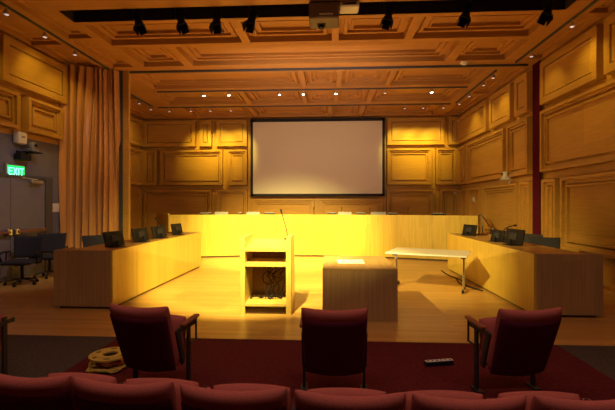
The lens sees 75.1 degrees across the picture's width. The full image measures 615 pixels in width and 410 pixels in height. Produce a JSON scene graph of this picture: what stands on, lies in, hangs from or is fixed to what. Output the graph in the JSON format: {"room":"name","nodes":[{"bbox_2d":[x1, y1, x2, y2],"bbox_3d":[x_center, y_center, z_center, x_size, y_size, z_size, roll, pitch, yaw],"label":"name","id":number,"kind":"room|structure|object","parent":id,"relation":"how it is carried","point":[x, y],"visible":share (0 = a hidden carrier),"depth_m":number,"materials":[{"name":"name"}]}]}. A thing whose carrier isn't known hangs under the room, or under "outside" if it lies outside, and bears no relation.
{"room":"courtroom","nodes":[
{"label":"courtroom","id":0,"kind":"room"},
{"bbox_2d":[0,132,59,232],"bbox_3d":[-6.825,0.050,4.281,0.100,3.200,13.800,0,0,3],"label":"wall","id":1,"kind":"structure","parent":0,"point":[46,164],"depth_m":9.70,"materials":[{"name":"grey paint"}]},
{"bbox_2d":[4,163,24,178],"bbox_3d":[-6.487,-0.750,8.870,0.072,0.310,0.540,0,0,3],"label":"exit sign","id":2,"kind":"object","parent":1,"relation":"attached to","point":[12,169],"visible":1,"depth_m":8.81,"materials":[{"name":"green plastic"}]},
{"bbox_2d":[13,131,26,144],"bbox_3d":[-6.433,-1.500,8.947,0.180,0.270,0.260,0,0,3],"label":"wall speaker","id":3,"kind":"object","parent":1,"relation":"attached to","point":[19,137],"visible":1,"depth_m":8.85,"materials":[{"name":"white plastic"}]},
{"bbox_2d":[14,150,30,160],"bbox_3d":[-6.409,-1.115,8.986,0.225,0.210,0.300,0,0,3],"label":"projector","id":4,"kind":"object","parent":1,"relation":"attached to","point":[18,155],"visible":1,"depth_m":8.88,"materials":[{"name":"black plastic"}]},
{"bbox_2d":[0,173,52,283],"bbox_3d":[-6.374,0.485,8.733,0.312,2.330,2.580,0,0,3],"label":"door","id":5,"kind":"structure","parent":1,"relation":"in","point":[26,205],"depth_m":9.07,"materials":[{"name":"grey paint"}]},
{"bbox_2d":[21,142,42,153],"bbox_3d":[-6.353,-1.270,9.233,0.260,0.360,0.340,0,0,3],"label":"security camera","id":6,"kind":"object","parent":1,"relation":"attached to","point":[31,149],"visible":0.98,"depth_m":9.16,"materials":[{"name":"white plastic"}]},
{"bbox_2d":[53,203,58,211],"bbox_3d":[-6.438,0.064,10.224,0.021,0.206,0.187,0,0,3],"label":"light switch","id":7,"kind":"object","parent":1,"relation":"attached to","point":[55,205],"visible":0.97,"depth_m":10.22,"materials":[{"name":"white plastic"}]},
{"bbox_2d":[0,31,66,144],"bbox_3d":[-6.705,-2.775,4.275,0.200,2.450,13.800,0,0,3],"label":"wall","id":8,"kind":"structure","parent":0,"point":[33,85],"depth_m":9.21,"materials":[{"name":"brown wood"}]},
{"bbox_2d":[119,71,122,230],"bbox_3d":[-5.140,-1.025,11.059,0.100,5.350,0.080,0,0,3],"label":"trim","id":9,"kind":"structure","parent":0,"point":[120,72],"depth_m":11.02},
{"bbox_2d":[118,115,142,238],"bbox_3d":[-7.354,-1.175,14.325,0.200,5.650,6.200,0,0,3],"label":"wall","id":10,"kind":"structure","parent":0,"point":[136,125],"depth_m":16.84,"materials":[{"name":"brown wood"}]},
{"bbox_2d":[141,116,459,235],"bbox_3d":[-0.443,-1.175,16.980,13.650,5.650,0.200,0,0,3],"label":"wall","id":11,"kind":"structure","parent":0,"point":[191,166],"depth_m":17.07,"materials":[{"name":"brown wood"}]},
{"bbox_2d":[251,117,384,195],"bbox_3d":[0.407,-2.000,16.873,5.620,3.260,0.260,0,0,3],"label":"projection screen","id":12,"kind":"object","parent":11,"relation":"attached to","point":[301,156],"visible":1,"depth_m":16.76,"materials":[{"name":"fabric"}]},
{"bbox_2d":[0,0,614,119],"bbox_3d":[-0.989,-3.790,7.065,13.650,0.180,20.000,0,0,3],"label":"ceiling","id":13,"kind":"structure","parent":0,"point":[492,37],"depth_m":10.07,"materials":[{"name":"brown wood"}]},
{"bbox_2d":[0,1,108,68],"bbox_3d":[-5.559,-3.682,7.817,0.045,0.035,6.000,0,0,3],"label":"track","id":14,"kind":"object","parent":13,"relation":"attached to","point":[1,3],"visible":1,"depth_m":8.52,"materials":[{"name":"black metal"}]},
{"bbox_2d":[3,7,9,15],"bbox_3d":[-5.581,-3.592,7.418,0.104,0.155,0.101,0,0,3],"label":"track light","id":15,"kind":"object","parent":14,"relation":"attached to","point":[6,12],"visible":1,"depth_m":7.39,"materials":[{"name":"metal"}]},
{"bbox_2d":[58,63,120,248],"bbox_3d":[-5.796,-1.020,10.720,1.464,5.300,0.333,0,0,-20],"label":"stage curtain","id":16,"kind":"object","parent":13,"relation":"hanging from","point":[88,174],"visible":0.78,"depth_m":10.65,"materials":[{"name":"brown fabric"}]},
{"bbox_2d":[130,94,153,107],"bbox_3d":[-5.899,-3.682,13.294,0.045,0.035,3.500,0,0,3],"label":"track","id":17,"kind":"object","parent":13,"relation":"attached to","point":[130,94],"visible":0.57,"depth_m":14.15,"materials":[{"name":"black metal"}]},
{"bbox_2d":[157,103,450,107],"bbox_3d":[-0.234,-3.682,14.855,10.900,0.035,0.045,0,0,3],"label":"track","id":18,"kind":"object","parent":13,"relation":"attached to","point":[428,103],"visible":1,"depth_m":14.83,"materials":[{"name":"black metal"}]},
{"bbox_2d":[157,86,467,92],"bbox_3d":[0.051,-3.682,12.767,9.900,0.035,0.045,0,0,3],"label":"track","id":19,"kind":"object","parent":13,"relation":"attached to","point":[458,86],"visible":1,"depth_m":12.74,"materials":[{"name":"black metal"}]},
{"bbox_2d":[339,1,358,13],"bbox_3d":[0.766,-3.865,7.374,0.360,0.550,0.310,0,0,3],"label":"ceiling speaker","id":20,"kind":"object","parent":13,"relation":"attached to","point":[348,7],"visible":1,"depth_m":7.27,"materials":[{"name":"white plastic"}]},
{"bbox_2d":[455,70,496,102],"bbox_3d":[5.254,-3.682,12.681,0.045,0.035,3.500,0,0,3],"label":"track","id":21,"kind":"object","parent":13,"relation":"attached to","point":[494,71],"visible":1,"depth_m":12.27,"materials":[{"name":"black metal"}]},
{"bbox_2d":[532,61,540,234],"bbox_3d":[5.920,-1.020,10.331,0.067,5.300,0.340,0,0,3],"label":"stage curtain","id":22,"kind":"object","parent":13,"relation":"hanging from","point":[536,107],"visible":0.77,"depth_m":10.28,"materials":[{"name":"red fabric"}]},
{"bbox_2d":[515,0,598,62],"bbox_3d":[5.207,-3.682,7.275,0.045,0.035,6.100,0,0,3],"label":"track","id":23,"kind":"object","parent":13,"relation":"attached to","point":[594,1],"visible":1,"depth_m":8.34,"materials":[{"name":"black metal"}]},
{"bbox_2d":[569,20,574,27],"bbox_3d":[5.243,-3.592,7.924,0.104,0.155,0.101,0,0,3],"label":"track light","id":24,"kind":"object","parent":23,"relation":"attached to","point":[572,24],"visible":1,"depth_m":7.90,"materials":[{"name":"metal"}]},
{"bbox_2d":[0,256,614,345],"bbox_3d":[-0.772,1.700,10.999,13.650,0.100,12.120,0,0,3],"label":"floor","id":25,"kind":"structure","parent":0,"point":[433,307],"depth_m":6.44,"materials":[{"name":"brown wood"}]},
{"bbox_2d":[0,236,43,286],"bbox_3d":[-5.934,1.156,8.332,0.723,0.986,0.669,0,0,-9],"label":"office chair","id":26,"kind":"object","parent":25,"relation":"on","point":[28,247],"visible":1,"depth_m":8.52,"materials":[{"name":"black fabric"}]},
{"bbox_2d":[31,233,67,278],"bbox_3d":[-5.930,1.156,9.203,0.723,0.986,0.669,0,0,-22],"label":"office chair","id":27,"kind":"object","parent":25,"relation":"on","point":[52,241],"visible":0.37,"depth_m":9.40,"materials":[{"name":"fabric"}]},
{"bbox_2d":[82,235,103,246],"bbox_3d":[-4.490,1.156,8.718,0.669,0.986,0.723,0,0,38],"label":"office chair","id":28,"kind":"object","parent":25,"relation":"on","point":[90,240],"visible":0.1,"depth_m":8.82,"materials":[{"name":"fabric"}]},
{"bbox_2d":[53,232,200,308],"bbox_3d":[-3.442,1.185,8.522,0.970,0.930,4.360,0,0,3],"label":"desk","id":29,"kind":"object","parent":25,"relation":"on","point":[96,276],"visible":0.87,"depth_m":6.59,"materials":[{"name":"brown wood"}]},
{"bbox_2d":[103,230,124,247],"bbox_3d":[-3.413,0.610,7.145,0.200,0.281,0.500,0,0,11],"label":"monitor","id":30,"kind":"object","parent":29,"relation":"on","point":[112,239],"visible":1,"depth_m":7.09,"materials":[{"name":"black plastic"}]},
{"bbox_2d":[131,227,148,242],"bbox_3d":[-3.358,0.610,8.145,0.200,0.281,0.560,0,0,7],"label":"monitor","id":31,"kind":"object","parent":29,"relation":"on","point":[138,234],"visible":1,"depth_m":8.08,"materials":[{"name":"black plastic"}]},
{"bbox_2d":[151,225,167,238],"bbox_3d":[-3.308,0.610,9.044,0.200,0.281,0.580,0,0,7],"label":"monitor","id":32,"kind":"object","parent":29,"relation":"on","point":[158,232],"visible":1,"depth_m":8.98,"materials":[{"name":"black plastic"}]},
{"bbox_2d":[171,223,183,234],"bbox_3d":[-3.251,0.610,10.092,0.200,0.281,0.500,0,0,9],"label":"monitor","id":33,"kind":"object","parent":29,"relation":"on","point":[176,229],"visible":0.99,"depth_m":10.03,"materials":[{"name":"black plastic"}]},
{"bbox_2d":[240,233,294,314],"bbox_3d":[-0.615,1.060,6.308,0.770,1.180,0.630,0,0,3],"label":"lectern","id":34,"kind":"object","parent":25,"relation":"on","point":[255,254],"visible":0.95,"depth_m":6.18,"materials":[{"name":"brown wood"}]},
{"bbox_2d":[245,294,285,306],"bbox_3d":[-0.616,1.498,6.288,0.620,0.045,0.590,0,0,3],"label":"shelf","id":35,"kind":"object","parent":34,"relation":"attached to","point":[255,301],"depth_m":6.11,"materials":[{"name":"brown wood"}]},
{"bbox_2d":[245,258,285,266],"bbox_3d":[-0.615,0.900,6.298,0.620,0.060,0.570,0,0,3],"label":"shelf","id":36,"kind":"object","parent":34,"relation":"attached to","point":[250,262],"depth_m":6.05,"materials":[{"name":"brown wood"}]},
{"bbox_2d":[250,267,284,298],"bbox_3d":[-0.627,1.207,6.335,0.547,0.526,0.252,0,0,3],"label":"cable","id":37,"kind":"object","parent":34,"relation":"on","point":[268,272],"visible":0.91,"depth_m":6.30,"materials":[{"name":"black plastic"}]},
{"bbox_2d":[280,209,287,239],"bbox_3d":[-0.342,0.309,6.400,0.117,0.492,0.193,0,0,42],"label":"gooseneck microphone","id":38,"kind":"object","parent":34,"relation":"on","point":[280,209],"visible":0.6,"depth_m":6.38,"materials":[{"name":"black plastic"}]},
{"bbox_2d":[157,213,479,260],"bbox_3d":[0.081,0.958,12.745,10.716,1.385,1.768,0,0,5],"label":"desk","id":39,"kind":"object","parent":25,"relation":"on","point":[315,235],"visible":0.7,"depth_m":12.56,"materials":[{"name":"brown wood"}]},
{"bbox_2d":[200,212,211,214],"bbox_3d":[-3.227,0.300,12.704,0.360,0.131,0.160,0,0,3],"label":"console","id":40,"kind":"object","parent":39,"relation":"on","point":[201,213],"visible":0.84,"depth_m":12.63,"materials":[{"name":"black plastic"}]},
{"bbox_2d":[214,212,227,214],"bbox_3d":[-2.793,0.294,12.956,0.440,0.142,0.200,0,0,3],"label":"monitor","id":41,"kind":"object","parent":39,"relation":"on","point":[216,213],"visible":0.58,"depth_m":12.95,"materials":[{"name":"grey plastic"}]},
{"bbox_2d":[246,212,259,214],"bbox_3d":[-1.783,0.294,13.102,0.440,0.142,0.200,0,0,3],"label":"monitor","id":42,"kind":"object","parent":39,"relation":"on","point":[247,213],"visible":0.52,"depth_m":13.09,"materials":[{"name":"grey plastic"}]},
{"bbox_2d":[264,212,274,214],"bbox_3d":[-1.239,0.300,12.975,0.340,0.131,0.160,0,0,3],"label":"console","id":43,"kind":"object","parent":39,"relation":"on","point":[265,213],"visible":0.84,"depth_m":12.90,"materials":[{"name":"black plastic"}]},
{"bbox_2d":[338,212,351,214],"bbox_3d":[1.216,0.294,13.007,0.440,0.142,0.200,0,0,3],"label":"monitor","id":44,"kind":"object","parent":39,"relation":"on","point":[339,213],"visible":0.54,"depth_m":13.00,"materials":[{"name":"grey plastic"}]},
{"bbox_2d":[370,212,385,214],"bbox_3d":[2.264,0.294,12.755,0.500,0.142,0.200,0,0,3],"label":"monitor","id":45,"kind":"object","parent":39,"relation":"on","point":[372,213],"visible":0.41,"depth_m":12.75,"materials":[{"name":"grey plastic"}]},
{"bbox_2d":[322,256,397,321],"bbox_3d":[0.781,1.275,6.377,1.060,0.750,1.420,0,0,3],"label":"desk","id":46,"kind":"object","parent":25,"relation":"on","point":[372,285],"visible":0.95,"depth_m":5.67,"materials":[{"name":"brown wood"}]},
{"bbox_2d":[337,260,364,263],"bbox_3d":[0.690,0.897,6.359,0.425,0.004,0.435,0,0,0],"label":"paper sheet","id":47,"kind":"object","parent":46,"relation":"on","point":[339,261],"visible":1,"depth_m":6.34,"materials":[{"name":"white paper"}]},
{"bbox_2d":[385,247,470,293],"bbox_3d":[2.399,1.284,7.917,1.493,0.729,1.000,0,0,26],"label":"folding table","id":48,"kind":"object","parent":25,"relation":"on","point":[462,254],"visible":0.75,"depth_m":7.75,"materials":[{"name":"white laminate"}]},
{"bbox_2d":[441,270,482,290],"bbox_3d":[3.267,1.638,8.828,0.188,0.021,2.408,0,0,0],"label":"cable","id":49,"kind":"object","parent":25,"relation":"on","point":[466,285],"visible":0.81,"depth_m":8.24,"materials":[{"name":"black plastic"}]},
{"bbox_2d":[479,214,493,232],"bbox_3d":[5.557,0.970,12.427,0.068,1.360,1.796,0,0,12],"label":"handrail","id":50,"kind":"object","parent":25,"relation":"on","point":[479,214],"visible":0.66,"depth_m":12.79,"materials":[{"name":"metal"}]},
{"bbox_2d":[448,233,602,316],"bbox_3d":[3.935,1.185,7.996,0.980,0.930,4.300,0,0,3],"label":"desk","id":51,"kind":"object","parent":25,"relation":"on","point":[529,276],"visible":0.81,"depth_m":6.04,"materials":[{"name":"brown wood"}]},
{"bbox_2d":[462,224,477,235],"bbox_3d":[3.947,0.618,9.842,0.200,0.268,0.500,0,0,-15],"label":"monitor","id":52,"kind":"object","parent":51,"relation":"on","point":[468,230],"visible":1,"depth_m":9.80,"materials":[{"name":"black plastic"}]},
{"bbox_2d":[490,230,505,241],"bbox_3d":[3.856,0.633,8.197,0.200,0.239,0.420,0,0,-7],"label":"monitor","id":53,"kind":"object","parent":51,"relation":"on","point":[497,235],"visible":0.99,"depth_m":8.14,"materials":[{"name":"black plastic"}]},
{"bbox_2d":[503,228,524,245],"bbox_3d":[3.817,0.600,7.480,0.200,0.301,0.600,0,0,-2],"label":"monitor","id":54,"kind":"object","parent":51,"relation":"on","point":[513,237],"visible":1,"depth_m":7.42,"materials":[{"name":"black plastic"}]},
{"bbox_2d":[523,233,542,242],"bbox_3d":[4.923,1.156,9.148,0.669,0.986,0.723,0,0,-17],"label":"office chair","id":55,"kind":"object","parent":25,"relation":"on","point":[526,236],"visible":0.05,"depth_m":9.31,"materials":[{"name":"fabric"}]},
{"bbox_2d":[528,237,560,248],"bbox_3d":[4.776,1.156,8.063,0.723,0.986,0.669,0,0,28],"label":"office chair","id":56,"kind":"object","parent":25,"relation":"on","point":[554,242],"visible":0.16,"depth_m":8.28,"materials":[{"name":"fabric"}]},
{"bbox_2d":[0,335,614,409],"bbox_3d":[-0.722,1.702,0.980,12.450,0.096,7.878,0,0,3],"label":"floor","id":57,"kind":"structure","parent":0,"point":[391,367],"depth_m":4.10,"materials":[{"name":"red carpet"}]},
{"bbox_2d":[0,314,14,374],"bbox_3d":[-3.091,1.241,3.581,0.596,0.816,0.528,0,0,5],"label":"seat","id":58,"kind":"object","parent":57,"relation":"on","point":[4,321],"visible":0.77,"depth_m":3.71,"materials":[{"name":"red fabric"}]},
{"bbox_2d":[0,314,3,352],"bbox_3d":[-3.077,1.213,3.735,0.460,0.411,0.163,0,0,5],"label":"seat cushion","id":59,"kind":"object","parent":58,"relation":"on","point":[1,315],"depth_m":3.71,"materials":[{"name":"red fabric"}]},
{"bbox_2d":[0,372,124,409],"bbox_3d":[-1.416,1.256,2.248,0.597,0.799,0.530,0,0,8],"label":"seat","id":60,"kind":"object","parent":57,"relation":"on","point":[55,391],"visible":0.82,"depth_m":2.00,"materials":[{"name":"red fabric"}]},
{"bbox_2d":[47,372,116,383],"bbox_3d":[-1.390,1.237,2.430,0.460,0.407,0.163,0,0,8],"label":"seat cushion","id":61,"kind":"object","parent":60,"relation":"on","point":[97,377],"depth_m":2.43,"materials":[{"name":"red fabric"}]},
{"bbox_2d":[86,347,126,373],"bbox_3d":[-2.016,1.585,4.098,0.456,0.129,0.401,0,0,2],"label":"cable reel","id":62,"kind":"object","parent":57,"relation":"on","point":[105,361],"visible":0.86,"depth_m":3.99,"materials":[{"name":"yellow plastic"}]},
{"bbox_2d":[73,377,210,409],"bbox_3d":[-0.873,1.259,2.177,0.560,0.799,0.530,0,0,6],"label":"seat","id":63,"kind":"object","parent":57,"relation":"on","point":[136,393],"visible":0.85,"depth_m":1.93,"materials":[{"name":"red fabric"}]},
{"bbox_2d":[125,378,198,409],"bbox_3d":[-0.871,1.240,2.362,0.460,0.407,0.163,0,0,6],"label":"seat cushion","id":64,"kind":"object","parent":63,"relation":"on","point":[177,382],"depth_m":2.36,"materials":[{"name":"red fabric"}]},
{"bbox_2d":[109,303,198,380],"bbox_3d":[-1.364,1.241,3.549,0.602,0.816,0.572,0,0,11],"label":"seat","id":65,"kind":"object","parent":57,"relation":"on","point":[151,339],"visible":0.96,"depth_m":3.37,"materials":[{"name":"red fabric"}]},
{"bbox_2d":[170,314,185,361],"bbox_3d":[-1.342,1.213,3.679,0.460,0.411,0.163,0,0,11],"label":"seat cushion","id":66,"kind":"object","parent":65,"relation":"on","point":[177,320],"depth_m":3.62,"materials":[{"name":"red fabric"}]},
{"bbox_2d":[180,383,294,409],"bbox_3d":[-0.322,1.265,2.117,0.560,0.799,0.530,0,0,4],"label":"seat","id":67,"kind":"object","parent":57,"relation":"on","point":[236,396],"visible":0.86,"depth_m":1.88,"materials":[{"name":"red fabric"}]},
{"bbox_2d":[213,383,290,409],"bbox_3d":[-0.327,1.246,2.302,0.460,0.407,0.163,0,0,4],"label":"seat cushion","id":68,"kind":"object","parent":67,"relation":"on","point":[236,386],"depth_m":2.30,"materials":[{"name":"red fabric"}]},
{"bbox_2d":[299,307,367,390],"bbox_3d":[0.228,1.241,3.461,0.602,0.816,0.572,0,0,3],"label":"seat","id":69,"kind":"object","parent":57,"relation":"on","point":[334,342],"visible":1,"depth_m":3.26,"materials":[{"name":"red fabric"}]},
{"bbox_2d":[294,387,405,409],"bbox_3d":[0.228,1.271,2.077,0.560,0.799,0.530,0,0,3],"label":"seat","id":70,"kind":"object","parent":57,"relation":"on","point":[338,398],"visible":1,"depth_m":1.84,"materials":[{"name":"red fabric"}]},
{"bbox_2d":[307,387,385,395],"bbox_3d":[0.220,1.252,2.262,0.460,0.407,0.163,0,0,3],"label":"seat cushion","id":71,"kind":"object","parent":70,"relation":"on","point":[338,391],"depth_m":2.26,"materials":[{"name":"red fabric"}]},
{"bbox_2d":[424,358,453,366],"bbox_3d":[1.359,1.628,4.132,0.300,0.052,0.060,0,0,-10],"label":"power strip","id":72,"kind":"object","parent":57,"relation":"on","point":[437,362],"visible":1,"depth_m":4.11,"materials":[{"name":"black plastic"}]},
{"bbox_2d":[425,358,453,361],"bbox_3d":[1.359,1.605,4.132,0.295,0.004,0.050,0,0,-10],"label":"outlet plate","id":73,"kind":"object","parent":72,"relation":"attached to","point":[436,360],"depth_m":4.12,"materials":[{"name":"white plastic"}]},
{"bbox_2d":[405,390,526,409],"bbox_3d":[0.774,1.276,2.058,0.560,0.799,0.530,0,0,2],"label":"seat","id":74,"kind":"object","parent":57,"relation":"on","point":[421,399],"visible":0.94,"depth_m":1.83,"materials":[{"name":"red fabric"}]},
{"bbox_2d":[405,390,482,409],"bbox_3d":[0.762,1.257,2.242,0.460,0.407,0.163,0,0,2],"label":"seat cushion","id":75,"kind":"object","parent":74,"relation":"on","point":[451,394],"depth_m":2.24,"materials":[{"name":"red fabric"}]},
{"bbox_2d":[465,307,561,393],"bbox_3d":[1.781,1.241,3.456,0.602,0.816,0.572,0,0,-6],"label":"seat","id":76,"kind":"object","parent":57,"relation":"on","point":[512,342],"visible":1,"depth_m":3.28,"materials":[{"name":"red fabric"}]},
{"bbox_2d":[479,317,495,364],"bbox_3d":[1.770,1.213,3.588,0.460,0.411,0.163,0,0,-6],"label":"seat cushion","id":77,"kind":"object","parent":76,"relation":"on","point":[489,322],"depth_m":3.54,"materials":[{"name":"red fabric"}]},
{"bbox_2d":[498,391,614,409],"bbox_3d":[1.322,1.276,2.048,0.560,0.799,0.530,0,0,0],"label":"seat","id":78,"kind":"object","parent":57,"relation":"on","point":[536,400],"visible":0.9,"depth_m":1.82,"materials":[{"name":"red fabric"}]},
{"bbox_2d":[59,0,575,21],"bbox_3d":[0.067,-3.960,7.598,9.640,0.520,0.500,0,0,3],"label":"track","id":79,"kind":"structure","parent":0,"point":[421,7],"depth_m":7.84,"materials":[{"name":"black metal"}]},
{"bbox_2d":[242,6,257,33],"bbox_3d":[-1.085,-3.732,7.593,0.280,0.957,0.325,0,0,3],"label":"spotlight","id":80,"kind":"object","parent":79,"relation":"hanging from","point":[249,24],"visible":0.89,"depth_m":7.60,"materials":[{"name":"black metal"}]},
{"bbox_2d":[309,1,338,29],"bbox_3d":[0.310,-3.765,7.450,0.550,0.890,0.468,0,0,3],"label":"ceiling projector","id":81,"kind":"object","parent":79,"relation":"hanging from","point":[322,15],"visible":1,"depth_m":7.24,"materials":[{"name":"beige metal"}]},
{"bbox_2d":[130,64,527,73],"bbox_3d":[0.433,-3.675,10.793,10.720,0.050,0.060,0,0,3],"label":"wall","id":82,"kind":"structure","parent":0,"point":[482,65],"depth_m":10.77,"materials":[{"name":"brown wood"}]},
{"bbox_2d":[123,71,129,239],"bbox_3d":[-5.009,-1.025,11.082,0.160,5.350,0.100,0,0,3],"label":"column","id":83,"kind":"structure","parent":82,"relation":"attached to","point":[126,74],"depth_m":11.03,"materials":[{"name":"brown wood"}]},
{"bbox_2d":[457,12,614,263],"bbox_3d":[5.756,-1.175,6.694,0.200,5.650,20.000,0,0,3],"label":"wall","id":84,"kind":"structure","parent":0,"point":[577,81],"depth_m":9.46,"materials":[{"name":"brown wood"}]},
{"bbox_2d":[500,172,511,183],"bbox_3d":[5.859,-0.810,11.846,0.260,0.360,0.340,0,0,3],"label":"security camera","id":85,"kind":"object","parent":84,"relation":"attached to","point":[504,174],"visible":1,"depth_m":11.78,"materials":[{"name":"white plastic"}]},
{"bbox_2d":[603,262,614,291],"bbox_3d":[6.006,1.385,10.601,0.070,0.530,12.070,0,0,3],"label":"baseboard","id":86,"kind":"structure","parent":84,"relation":"attached to","point":[608,268],"depth_m":7.73,"materials":[{"name":"brown wood"}]},
{"bbox_3d":[0.069,-4.155,7.628,9.500,0.050,0.060,0,0,3],"label":"track","id":87,"kind":"object","parent":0,"visible":0},
{"bbox_2d":[133,9,148,36],"bbox_3d":[-3.233,-3.732,7.711,0.345,0.957,0.325,0,0,3],"label":"spotlight","id":88,"kind":"object","parent":87,"relation":"hanging from","point":[139,27],"visible":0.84,"depth_m":7.74,"materials":[{"name":"black metal"}]},
{"bbox_2d":[175,8,190,35],"bbox_3d":[-2.397,-3.731,7.665,0.332,0.958,0.325,0,0,3],"label":"spotlight","id":89,"kind":"object","parent":87,"relation":"hanging from","point":[182,26],"visible":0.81,"depth_m":7.69,"materials":[{"name":"black plastic"}]},
{"bbox_2d":[209,7,222,33],"bbox_3d":[-1.728,-3.736,7.628,0.230,0.947,0.325,0,0,3],"label":"spotlight","id":90,"kind":"object","parent":87,"relation":"hanging from","point":[215,25],"visible":0.83,"depth_m":7.65,"materials":[{"name":"black metal"}]},
{"bbox_2d":[379,2,394,29],"bbox_3d":[1.485,-3.731,7.451,0.291,0.958,0.325,0,0,3],"label":"spotlight","id":91,"kind":"object","parent":87,"relation":"hanging from","point":[387,21],"visible":0.91,"depth_m":7.47,"materials":[{"name":"black metal"}]},
{"bbox_2d":[455,0,472,28],"bbox_3d":[2.893,-3.731,7.374,0.332,0.958,0.325,0,0,3],"label":"spotlight","id":92,"kind":"object","parent":87,"relation":"hanging from","point":[464,19],"visible":1,"depth_m":7.39,"materials":[{"name":"black metal"}]},
{"bbox_2d":[536,0,553,26],"bbox_3d":[4.369,-3.733,7.273,0.420,0.954,0.263,0,0,-23],"label":"spotlight","id":93,"kind":"object","parent":87,"relation":"hanging from","point":[546,16],"visible":1,"depth_m":7.31,"materials":[{"name":"black metal"}]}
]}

